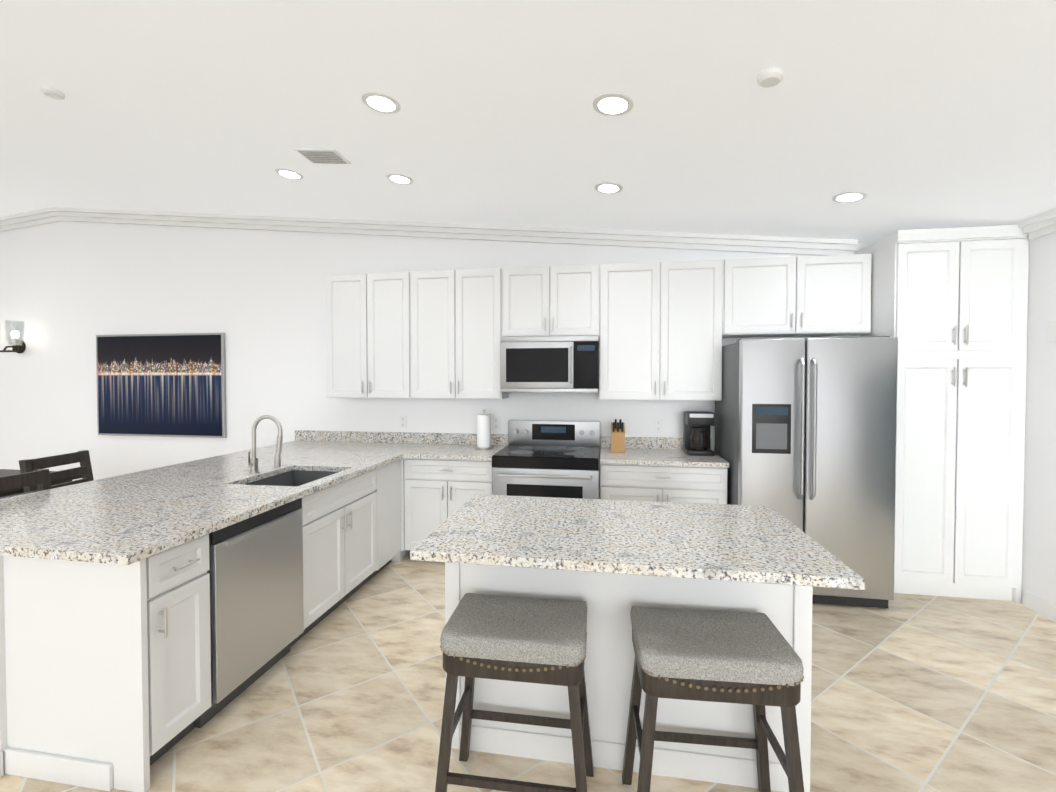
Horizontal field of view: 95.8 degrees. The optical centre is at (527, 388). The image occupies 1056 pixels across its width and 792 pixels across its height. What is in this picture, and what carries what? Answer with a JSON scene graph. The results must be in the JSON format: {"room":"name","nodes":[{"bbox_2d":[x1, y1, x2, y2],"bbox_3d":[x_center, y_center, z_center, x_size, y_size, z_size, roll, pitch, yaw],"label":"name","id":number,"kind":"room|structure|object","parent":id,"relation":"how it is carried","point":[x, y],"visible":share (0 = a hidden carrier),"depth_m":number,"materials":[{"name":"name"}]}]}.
{"room":"kitchen","nodes":[
{"label":"kitchen","id":0,"kind":"room"},
{"bbox_2d":[0,221,869,480],"bbox_3d":[-1.562,-0.439,4.631,10.350,3.700,0.120,0,1,9],"label":"wall","id":1,"kind":"structure","parent":0,"point":[70,291],"depth_m":4.81,"materials":[{"name":"white paint"}]},
{"bbox_2d":[0,320,25,352],"bbox_3d":[-5.591,-0.551,5.120,0.464,0.335,0.222,0,1,9],"label":"lamp","id":2,"kind":"object","parent":1,"relation":"attached to","point":[18,346],"visible":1,"depth_m":5.05,"materials":[{"name":"brown metal"}]},
{"bbox_2d":[96,333,225,437],"bbox_3d":[-3.810,-0.035,4.931,1.520,1.060,0.033,0,1,9],"label":"picture frame","id":3,"kind":"object","parent":1,"relation":"attached to","point":[165,385],"visible":1,"depth_m":4.91,"materials":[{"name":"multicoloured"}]},
{"bbox_2d":[325,272,412,397],"bbox_3d":[-1.402,-0.473,4.379,0.810,1.110,0.316,0,1,9],"label":"upper cabinet","id":4,"kind":"object","parent":1,"relation":"attached to","point":[369,343],"depth_m":4.22,"materials":[{"name":"white wood"}]},
{"bbox_2d":[400,416,406,427],"bbox_3d":[-1.183,0.314,4.518,0.070,0.114,0.008,0,1,9],"label":"electrical outlet","id":5,"kind":"object","parent":1,"relation":"attached to","point":[403,421],"visible":1,"depth_m":4.51,"materials":[{"name":"white plastic"}]},
{"bbox_2d":[0,207,857,255],"bbox_3d":[-1.976,-1.489,4.568,9.308,0.819,0.094,0,1,9],"label":"crown molding","id":6,"kind":"structure","parent":1,"relation":"attached to","point":[576,236],"depth_m":4.34,"materials":[{"name":"white wood"}]},
{"bbox_2d":[409,268,508,398],"bbox_3d":[-0.600,-0.471,4.246,0.816,1.110,0.316,0,1,9],"label":"upper cabinet","id":7,"kind":"object","parent":1,"relation":"attached to","point":[455,315],"depth_m":4.09,"materials":[{"name":"white wood"}]},
{"bbox_2d":[493,417,499,429],"bbox_3d":[-0.291,0.317,4.369,0.070,0.114,0.008,0,1,9],"label":"electrical outlet","id":8,"kind":"object","parent":1,"relation":"attached to","point":[496,422],"visible":1,"depth_m":4.37,"materials":[{"name":"white plastic"}]},
{"bbox_2d":[296,431,710,450],"bbox_3d":[-0.367,0.467,4.377,3.898,0.100,0.020,0,1,9],"label":"backsplash","id":9,"kind":"structure","parent":1,"relation":"attached to","point":[328,436],"depth_m":4.46,"materials":[{"name":"grey stone"}]},
{"bbox_2d":[501,264,600,337],"bbox_3d":[0.206,-0.728,4.107,0.816,0.589,0.316,0,1,9],"label":"upper cabinet","id":10,"kind":"object","parent":1,"relation":"attached to","point":[565,300],"depth_m":3.95,"materials":[{"name":"white wood"}]},
{"bbox_2d":[500,336,598,392],"bbox_3d":[0.196,-0.201,4.054,0.805,0.458,0.441,0,1,9],"label":"microwave","id":11,"kind":"object","parent":10,"relation":"attached to","point":[553,364],"visible":1,"depth_m":3.88,"materials":[{"name":"grey paint"}]},
{"bbox_2d":[654,419,662,431],"bbox_3d":[1.130,0.322,4.134,0.070,0.114,0.008,0,1,9],"label":"electrical outlet","id":12,"kind":"object","parent":1,"relation":"attached to","point":[657,425],"visible":1,"depth_m":4.13,"materials":[{"name":"white plastic"}]},
{"bbox_2d":[599,259,724,400],"bbox_3d":[1.081,-0.465,3.967,0.956,1.110,0.316,0,1,9],"label":"upper cabinet","id":13,"kind":"object","parent":1,"relation":"attached to","point":[661,330],"depth_m":3.81,"materials":[{"name":"white wood"}]},
{"bbox_2d":[725,254,871,337],"bbox_3d":[2.075,-0.720,3.797,1.054,0.592,0.316,0,1,9],"label":"upper cabinet","id":14,"kind":"object","parent":1,"relation":"attached to","point":[823,295],"depth_m":3.64,"materials":[{"name":"white wood"}]},
{"bbox_2d":[0,555,1055,791],"bbox_3d":[-2.296,1.553,0.252,10.350,0.100,9.080,0,1,9],"label":"floor","id":15,"kind":"structure","parent":0,"point":[920,693],"depth_m":2.16,"materials":[{"name":"tile"}]},
{"bbox_2d":[0,469,51,498],"bbox_3d":[-2.530,0.957,2.448,0.475,1.000,0.420,0,1,9],"label":"bar chair","id":16,"kind":"object","parent":15,"relation":"on","point":[40,478],"visible":0.08,"depth_m":2.57,"materials":[{"name":"brown wood"}]},
{"bbox_2d":[0,469,81,496],"bbox_3d":[-4.304,1.056,3.444,1.400,0.760,1.000,0,1,9],"label":"dining table","id":17,"kind":"object","parent":15,"relation":"on","point":[7,472],"visible":0.15,"depth_m":3.66,"materials":[{"name":"brown wood"}]},
{"bbox_2d":[19,450,93,492],"bbox_3d":[-2.925,0.942,3.179,0.475,1.000,0.420,0,1,1],"label":"bar chair","id":18,"kind":"object","parent":15,"relation":"on","point":[84,469],"visible":0.1,"depth_m":3.18,"materials":[{"name":"brown wood"}]},
{"bbox_2d":[8,535,211,791],"bbox_3d":[-1.672,1.035,1.928,0.612,0.865,0.310,0,1,9],"label":"base cabinet","id":19,"kind":"object","parent":15,"relation":"on","point":[150,617],"depth_m":1.78,"materials":[{"name":"white wood"}]},
{"bbox_2d":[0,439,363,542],"bbox_3d":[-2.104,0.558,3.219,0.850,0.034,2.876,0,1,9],"label":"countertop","id":20,"kind":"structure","parent":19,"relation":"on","point":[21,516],"depth_m":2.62,"materials":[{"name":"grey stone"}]},
{"bbox_2d":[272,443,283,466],"bbox_3d":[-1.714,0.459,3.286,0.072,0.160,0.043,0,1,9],"label":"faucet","id":21,"kind":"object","parent":20,"relation":"on","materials":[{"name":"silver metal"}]},
{"bbox_2d":[0,443,427,566],"bbox_3d":[-1.414,0.591,3.105,0.550,0.097,2.876,0,1,9],"label":"countertop","id":22,"kind":"structure","parent":19,"relation":"on","point":[124,538],"depth_m":2.09,"materials":[{"name":"grey stone"}]},
{"bbox_2d":[194,498,303,727],"bbox_3d":[-1.563,1.030,2.373,0.597,0.858,0.591,0,1,9],"label":"dishwasher","id":23,"kind":"object","parent":22,"relation":"in","point":[256,583],"depth_m":2.25,"materials":[{"name":"grey metal"}]},
{"bbox_2d":[252,471,355,522],"bbox_3d":[-1.476,0.682,3.018,0.479,0.205,0.624,0,1,9],"label":"sink","id":24,"kind":"object","parent":22,"relation":"in","point":[326,502],"depth_m":3.05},
{"bbox_2d":[312,459,403,586],"bbox_3d":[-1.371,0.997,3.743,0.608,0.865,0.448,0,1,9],"label":"base cabinet","id":25,"kind":"object","parent":15,"relation":"on","point":[351,546],"depth_m":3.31,"materials":[{"name":"white wood"}]},
{"bbox_2d":[400,459,491,558],"bbox_3d":[-0.616,0.989,4.131,0.790,0.865,0.604,0,1,9],"label":"base cabinet","id":26,"kind":"object","parent":15,"relation":"on","point":[431,490],"depth_m":3.85,"materials":[{"name":"white wood"}]},
{"bbox_2d":[404,443,503,462],"bbox_3d":[-0.594,0.539,4.104,0.740,0.034,0.636,0,1,9],"label":"countertop","id":27,"kind":"structure","parent":26,"relation":"on","point":[434,450],"depth_m":3.93,"materials":[{"name":"grey stone"}]},
{"bbox_2d":[475,410,492,449],"bbox_3d":[-0.383,0.351,4.147,0.150,0.338,0.150,0,1,9],"label":"paper towel","id":28,"kind":"object","parent":27,"relation":"on","point":[483,431],"visible":1,"depth_m":4.10,"materials":[{"name":"white paper"}]},
{"bbox_2d":[435,593,593,791],"bbox_3d":[-0.033,1.135,1.690,0.532,0.676,0.367,0,1,9],"label":"stool","id":29,"kind":"object","parent":15,"relation":"on","point":[525,639],"visible":1,"depth_m":1.56,"materials":[{"name":"grey fabric"}]},
{"bbox_2d":[492,420,599,498],"bbox_3d":[0.174,0.859,3.931,0.822,1.135,0.732,0,1,9],"label":"range","id":30,"kind":"object","parent":15,"relation":"on","point":[549,458],"visible":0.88,"depth_m":3.67,"materials":[{"name":"silver metal"}]},
{"bbox_2d":[445,562,812,791],"bbox_3d":[0.388,1.032,2.105,1.375,0.865,0.565,0,1,9],"label":"kitchen island","id":31,"kind":"object","parent":15,"relation":"on","point":[609,660],"depth_m":1.83,"materials":[{"name":"white wood"}]},
{"bbox_2d":[410,494,864,589],"bbox_3d":[0.371,0.584,1.979,1.460,0.034,0.840,0,1,9],"label":"island countertop","id":32,"kind":"structure","parent":31,"relation":"on","point":[695,542],"depth_m":1.78,"materials":[{"name":"grey stone"}]},
{"bbox_2d":[600,463,728,504],"bbox_3d":[1.052,0.995,3.854,0.924,0.865,0.604,0,1,9],"label":"base cabinet","id":33,"kind":"object","parent":15,"relation":"on","point":[703,485],"depth_m":3.55,"materials":[{"name":"white wood"}]},
{"bbox_2d":[600,447,727,466],"bbox_3d":[1.050,0.545,3.831,0.924,0.034,0.636,0,1,9],"label":"countertop","id":34,"kind":"structure","parent":33,"relation":"on","point":[633,456],"depth_m":3.63,"materials":[{"name":"grey stone"}]},
{"bbox_2d":[611,419,624,452],"bbox_3d":[0.748,0.386,3.969,0.110,0.274,0.204,0,1,9],"label":"knife block","id":35,"kind":"object","parent":34,"relation":"on","point":[617,437],"visible":1,"depth_m":3.90,"materials":[{"name":"brown wood"}]},
{"bbox_2d":[683,411,714,455],"bbox_3d":[1.384,0.356,3.863,0.200,0.340,0.262,0,1,9],"label":"coffee maker","id":36,"kind":"object","parent":34,"relation":"on","point":[696,432],"visible":1,"depth_m":3.78,"materials":[{"name":"black plastic"}]},
{"bbox_2d":[622,606,803,791],"bbox_3d":[0.597,1.137,1.590,0.544,0.676,0.385,0,1,9],"label":"stool","id":37,"kind":"object","parent":15,"relation":"on","point":[754,659],"visible":1,"depth_m":1.47,"materials":[{"name":"grey fabric"}]},
{"bbox_2d":[715,336,897,607],"bbox_3d":[1.962,0.536,3.519,0.945,1.777,0.900,0,1,9],"label":"fridge","id":38,"kind":"object","parent":15,"relation":"on","point":[805,433],"visible":0.83,"depth_m":3.12,"materials":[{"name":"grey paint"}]},
{"bbox_2d":[851,225,1028,602],"bbox_3d":[2.965,0.174,3.503,0.796,2.522,0.638,0,1,9],"label":"pantry","id":39,"kind":"object","parent":15,"relation":"on","point":[949,308],"visible":0.92,"depth_m":3.23,"materials":[{"name":"white wood"}]},
{"bbox_2d":[0,0,1055,243],"bbox_3d":[-2.296,-1.464,0.189,10.350,0.889,9.080,0,1,9],"label":"ceiling","id":40,"kind":"structure","parent":0,"point":[916,114],"depth_m":2.34,"materials":[{"name":"white paint"}]},
{"bbox_2d":[40,86,64,99],"bbox_3d":[-2.554,-1.585,2.562,0.096,0.029,0.096,5,2,9],"label":"smoke detector","id":41,"kind":"object","parent":40,"relation":"attached to","point":[52,93],"visible":1,"depth_m":2.54,"materials":[{"name":"white plastic"}]},
{"bbox_2d":[275,168,303,179],"bbox_3d":[-1.731,-1.555,3.459,0.190,0.006,0.190,5,2,9],"label":"recessed light","id":42,"kind":"object","parent":40,"relation":"in","point":[289,174],"visible":1,"depth_m":3.45,"materials":[{"name":"white"}]},
{"bbox_2d":[294,148,350,163],"bbox_3d":[-1.325,-1.500,3.083,0.280,0.015,0.200,6,2,9],"label":"ceiling vent","id":43,"kind":"object","parent":40,"relation":"in","point":[321,156],"visible":0.96,"depth_m":3.06,"materials":[{"name":"white metal"}]},
{"bbox_2d":[361,92,400,113],"bbox_3d":[-0.735,-1.427,2.386,0.190,0.006,0.190,5,2,9],"label":"recessed light","id":44,"kind":"object","parent":40,"relation":"in","point":[381,102],"visible":1,"depth_m":2.38,"materials":[{"name":"white"}]},
{"bbox_2d":[386,173,413,184],"bbox_3d":[-0.904,-1.477,3.364,0.190,0.005,0.190,6,2,9],"label":"recessed light","id":45,"kind":"object","parent":40,"relation":"in","point":[399,179],"visible":1,"depth_m":3.36,"materials":[{"name":"white"}]},
{"bbox_2d":[594,182,622,193],"bbox_3d":[0.539,-1.341,3.192,0.190,0.005,0.190,6,2,9],"label":"recessed light","id":46,"kind":"object","parent":40,"relation":"in","point":[608,188],"visible":1,"depth_m":3.19,"materials":[{"name":"white"}]},
{"bbox_2d":[592,93,633,116],"bbox_3d":[0.395,-1.319,2.219,0.190,0.006,0.190,5,2,9],"label":"recessed light","id":47,"kind":"object","parent":40,"relation":"in","point":[613,104],"visible":1,"depth_m":2.21,"materials":[{"name":"white"}]},
{"bbox_2d":[757,68,783,87],"bbox_3d":[0.973,-1.244,1.915,0.096,0.029,0.096,5,2,9],"label":"smoke detector","id":48,"kind":"object","parent":40,"relation":"attached to","point":[769,77],"visible":1,"depth_m":1.89,"materials":[{"name":"white plastic"}]},
{"bbox_2d":[832,191,867,202],"bbox_3d":[2.017,-1.200,2.993,0.190,0.006,0.190,5,2,9],"label":"recessed light","id":49,"kind":"object","parent":40,"relation":"in","point":[850,197],"visible":1,"depth_m":2.99,"materials":[{"name":"white"}]},
{"bbox_2d":[1021,232,1055,604],"bbox_3d":[2.750,-0.330,-0.625,0.120,3.700,8.840,0,1,9],"label":"wall","id":50,"kind":"structure","parent":0,"point":[1039,550],"depth_m":3.07,"materials":[{"name":"white paint"}]},
{"bbox_2d":[1018,208,1055,239],"bbox_3d":[2.593,-0.949,-0.928,0.094,0.114,8.215,0,1,9],"label":"crown molding","id":51,"kind":"structure","parent":50,"relation":"attached to","point":[1039,225],"depth_m":3.01,"materials":[{"name":"white wood"}]},
{"bbox_2d":[1023,590,1055,622],"bbox_3d":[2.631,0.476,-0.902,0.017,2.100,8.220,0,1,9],"label":"baseboard","id":52,"kind":"structure","parent":50,"relation":"attached to","point":[1040,606],"depth_m":3.03,"materials":[{"name":"white wood"}]}
]}

